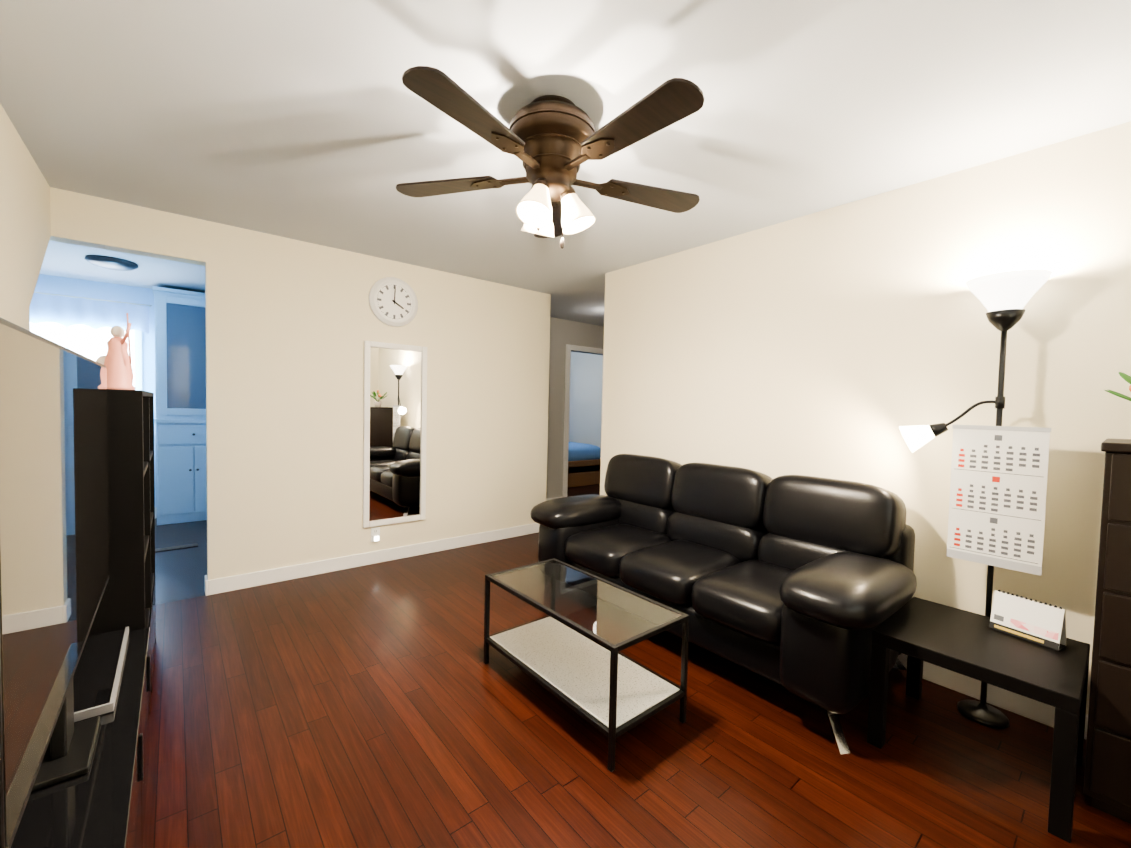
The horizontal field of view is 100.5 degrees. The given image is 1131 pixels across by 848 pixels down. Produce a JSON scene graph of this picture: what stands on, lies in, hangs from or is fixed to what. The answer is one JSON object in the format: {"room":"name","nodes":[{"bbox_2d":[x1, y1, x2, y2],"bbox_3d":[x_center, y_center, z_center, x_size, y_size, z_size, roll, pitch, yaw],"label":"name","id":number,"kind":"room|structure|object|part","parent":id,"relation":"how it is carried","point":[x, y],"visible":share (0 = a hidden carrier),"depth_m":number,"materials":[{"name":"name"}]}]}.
{"room":"living room","nodes":[
{"label":"living room","id":0,"kind":"room"},
{"bbox_2d":[0,103,50,330],"bbox_3d":[-1.306,0.023,0.664,0.120,2.440,5.012,0,3,-40],"label":"wall","id":1,"kind":"structure","parent":0,"point":[25,228],"depth_m":2.07,"materials":[{"name":"beige paint"}]},
{"bbox_2d":[34,274,155,506],"bbox_3d":[-5.238,-0.202,4.378,4.100,2.440,0.120,0,3,-40],"label":"wall","id":2,"kind":"structure","parent":0,"point":[83,288],"depth_m":4.83,"materials":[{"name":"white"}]},
{"bbox_2d":[30,322,142,389],"bbox_3d":[-4.840,-0.561,4.569,1.120,1.280,0.060,0,3,-40],"label":"kitchen window","id":3,"kind":"structure","parent":2,"relation":"in","point":[87,341],"depth_m":4.67,"materials":[{"name":"white glass"}]},
{"bbox_2d":[30,292,151,333],"bbox_3d":[-4.801,-1.085,4.517,1.240,0.303,0.033,0,3,-40],"label":"valance","id":4,"kind":"object","parent":3,"relation":"attached to","point":[67,311],"visible":0.83,"depth_m":4.60,"materials":[{"name":"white fabric"}]},
{"bbox_2d":[155,518,206,604],"bbox_3d":[-3.967,1.095,4.447,6.126,0.100,4.108,0,3,-40],"label":"floor","id":5,"kind":"structure","parent":0,"point":[180,574],"depth_m":3.72,"materials":[{"name":"tile"}]},
{"bbox_2d":[155,543,197,551],"bbox_3d":[-3.367,1.068,4.064,0.300,0.008,0.100,0,3,-40],"label":"floor vent","id":6,"kind":"object","parent":5,"relation":"in","point":[176,547],"visible":0.9,"depth_m":4.05,"materials":[{"name":"black metal"}]},
{"bbox_2d":[152,286,206,524],"bbox_3d":[-3.994,-0.179,5.041,0.630,2.400,0.429,0,3,-40],"label":"tall cabinet","id":7,"kind":"object","parent":5,"relation":"on","point":[180,389],"visible":0.67,"depth_m":4.83,"materials":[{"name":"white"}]},
{"bbox_2d":[50,187,550,579],"bbox_3d":[-1.604,-0.098,3.750,3.607,2.440,0.120,0,3,-40],"label":"wall","id":8,"kind":"structure","parent":0,"point":[292,325],"depth_m":3.50,"materials":[{"name":"beige paint"}]},
{"bbox_2d":[205,523,539,595],"bbox_3d":[-1.288,1.071,4.008,2.833,0.100,0.042,0,3,-40],"label":"baseboard","id":9,"kind":"structure","parent":8,"relation":"attached to","point":[236,582],"depth_m":3.67,"materials":[{"name":"white wood"}]},
{"bbox_2d":[371,527,379,541],"bbox_3d":[-1.521,0.889,3.772,0.070,0.114,0.034,0,3,-40],"label":"electrical outlet","id":10,"kind":"object","parent":8,"relation":"attached to","point":[375,533],"visible":1,"depth_m":3.77,"materials":[{"name":"white plastic"}]},
{"bbox_2d":[369,277,417,326],"bbox_3d":[-1.377,-0.983,3.784,0.390,0.390,0.040,0,3,-40],"label":"clock","id":11,"kind":"object","parent":8,"relation":"attached to","point":[393,301],"visible":1,"depth_m":3.78,"materials":[{"name":"white plastic"}]},
{"bbox_2d":[363,341,426,527],"bbox_3d":[-1.385,0.084,3.844,0.510,1.470,0.028,0,3,-40],"label":"mirror","id":12,"kind":"object","parent":8,"relation":"attached to","point":[394,429],"visible":0.98,"depth_m":3.83,"materials":[{"name":"white mirror"}]},
{"bbox_2d":[0,0,1130,325],"bbox_3d":[-1.089,-1.346,3.442,9.300,0.100,9.120,0,3,-40],"label":"ceiling","id":13,"kind":"structure","parent":0,"point":[318,122],"depth_m":1.79,"materials":[{"name":"white paint"}]},
{"bbox_2d":[84,255,138,270],"bbox_3d":[-3.832,-1.346,3.974,0.330,0.062,0.330,0,3,-40],"label":"kitchen ceiling light","id":14,"kind":"object","parent":13,"relation":"attached to","point":[112,263],"visible":1,"depth_m":3.90,"materials":[{"name":"grey"}]},
{"bbox_2d":[396,66,703,248],"bbox_3d":[-0.023,-0.945,1.790,1.289,0.532,1.238,0,3,-40],"label":"ceiling fan","id":15,"kind":"object","parent":13,"relation":"hanging from","point":[552,142],"visible":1,"depth_m":1.70,"materials":[{"name":"brown metal"}]},
{"bbox_3d":[-0.076,-0.826,1.845,0.323,0.147,0.315,0,3,-40],"label":"lamp shade","id":16,"kind":"part","parent":15,"relation":"part of","materials":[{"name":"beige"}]},
{"bbox_2d":[546,317,603,497],"bbox_3d":[-0.146,-0.155,6.205,2.014,2.440,0.120,0,3,-40],"label":"wall","id":17,"kind":"structure","parent":0,"point":[559,334],"depth_m":6.17,"materials":[{"name":"grey paint"}]},
{"bbox_2d":[562,344,602,496],"bbox_3d":[0.316,0.001,6.585,0.960,2.120,0.140,0,3,-40],"label":"door frame","id":18,"kind":"structure","parent":17,"relation":"attached to","point":[569,347],"depth_m":6.25,"materials":[{"name":"white wood"}]},
{"bbox_2d":[569,352,602,458],"bbox_3d":[1.118,-0.193,7.996,0.100,2.440,5.040,0,3,-40],"label":"wall","id":19,"kind":"structure","parent":0,"point":[585,404],"depth_m":8.80,"materials":[{"name":"beige paint"}]},
{"bbox_2d":[143,484,1130,847],"bbox_3d":[-0.131,1.183,4.379,6.661,0.100,9.120,0,3,-40],"label":"floor","id":20,"kind":"structure","parent":0,"point":[381,704],"depth_m":1.79,"materials":[{"name":"brown wood"}]},
{"bbox_2d":[11,627,150,847],"bbox_3d":[-0.996,0.997,0.756,0.439,0.500,1.945,0,3,-40],"label":"media console","id":21,"kind":"object","parent":20,"relation":"on","point":[101,803],"visible":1,"depth_m":0.97,"materials":[{"name":"black wood"}]},
{"bbox_2d":[0,317,128,847],"bbox_3d":[-1.207,0.286,0.968,0.376,0.893,1.250,0,3,-40],"label":"tv","id":22,"kind":"object","parent":21,"relation":"on","point":[60,671],"visible":0.96,"depth_m":0.82,"materials":[{"name":"black plastic"}]},
{"bbox_2d":[88,389,155,712],"bbox_3d":[-1.972,0.522,1.914,0.424,1.320,1.100,0,3,-40],"label":"bookcase","id":23,"kind":"object","parent":20,"relation":"on","point":[128,597],"visible":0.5,"depth_m":1.60,"materials":[{"name":"black wood"}]},
{"bbox_2d":[96,313,135,389],"bbox_3d":[-1.698,-0.273,1.772,0.114,0.289,0.099,0,3,-40],"label":"figurine","id":24,"kind":"object","parent":23,"relation":"on","point":[115,360],"visible":0.81,"depth_m":1.76,"materials":[{"name":"pink ceramic"}]},
{"bbox_2d":[568,442,600,487],"bbox_3d":[-0.478,0.478,8.359,1.600,1.000,2.000,0,3,-40],"label":"bed","id":25,"kind":"object","parent":20,"relation":"on","point":[584,462],"visible":0.08,"depth_m":7.78,"materials":[{"name":"brown wood"}]},
{"bbox_2d":[484,558,688,771],"bbox_3d":[0.049,0.994,2.150,0.440,0.450,0.900,0,3,-40],"label":"coffee table","id":26,"kind":"object","parent":20,"relation":"on","point":[577,638],"visible":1,"depth_m":2.02,"materials":[{"name":"black metal"}]},
{"bbox_2d":[530,454,916,753],"bbox_3d":[0.752,0.734,2.751,0.983,0.958,2.102,0,3,-40],"label":"sofa","id":27,"kind":"object","parent":20,"relation":"on","point":[802,586],"visible":1,"depth_m":2.34,"materials":[{"name":"black leather"}]},
{"bbox_2d":[899,269,1051,728],"bbox_3d":[1.762,0.322,2.084,0.264,1.875,0.473,0,3,-40],"label":"floor lamp","id":28,"kind":"object","parent":20,"relation":"on","point":[1004,297],"visible":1,"depth_m":1.97,"materials":[{"name":"black plastic"}]},
{"bbox_3d":[1.616,0.068,2.167,0.130,0.130,0.138,0,3,-40],"label":"lamp shade","id":29,"kind":"part","parent":28,"relation":"part of","materials":[{"name":"white"}]},
{"bbox_2d":[946,424,1050,575],"bbox_3d":[1.810,0.304,1.981,0.006,0.591,0.306,0,3,-40],"label":"calendar","id":30,"kind":"object","parent":28,"relation":"hanging from","point":[998,491],"visible":1,"depth_m":1.97,"materials":[{"name":"white paper"}]},
{"bbox_2d":[867,597,1089,842],"bbox_3d":[1.580,1.041,1.810,0.550,0.450,0.550,0,3,-40],"label":"side table","id":31,"kind":"object","parent":20,"relation":"on","point":[918,631],"visible":1,"depth_m":1.70,"materials":[{"name":"black wood"}]},
{"bbox_2d":[989,590,1066,650],"bbox_3d":[1.775,0.744,1.806,0.076,0.151,0.200,0,2,-28],"label":"desk calendar","id":32,"kind":"object","parent":31,"relation":"on","point":[1036,622],"visible":1,"depth_m":1.79,"materials":[{"name":"white paper"}]},
{"bbox_2d":[1083,438,1130,823],"bbox_3d":[2.199,0.686,1.363,0.523,1.220,0.892,0,3,-40],"label":"dresser","id":33,"kind":"object","parent":20,"relation":"on","point":[1107,781],"visible":1,"depth_m":1.52,"materials":[{"name":"black wood"}]},
{"bbox_2d":[1105,372,1130,400],"bbox_3d":[1.990,-0.074,1.526,0.325,0.275,0.325,0,3,-40],"label":"plant","id":34,"kind":"object","parent":33,"relation":"on","point":[1126,377],"visible":1,"depth_m":1.65,"materials":[{"name":"green plant"}]},
{"bbox_2d":[600,121,1130,714],"bbox_3d":[1.662,0.021,2.525,0.120,2.440,4.080,0,3,-40],"label":"wall","id":35,"kind":"structure","parent":0,"point":[844,341],"depth_m":2.34,"materials":[{"name":"beige paint"}]},
{"bbox_2d":[893,653,1087,739],"bbox_3d":[1.549,1.187,2.583,0.033,0.100,3.974,0,3,-40],"label":"baseboard","id":36,"kind":"structure","parent":35,"relation":"attached to","point":[1030,708],"depth_m":2.11,"materials":[{"name":"white"}]}
]}

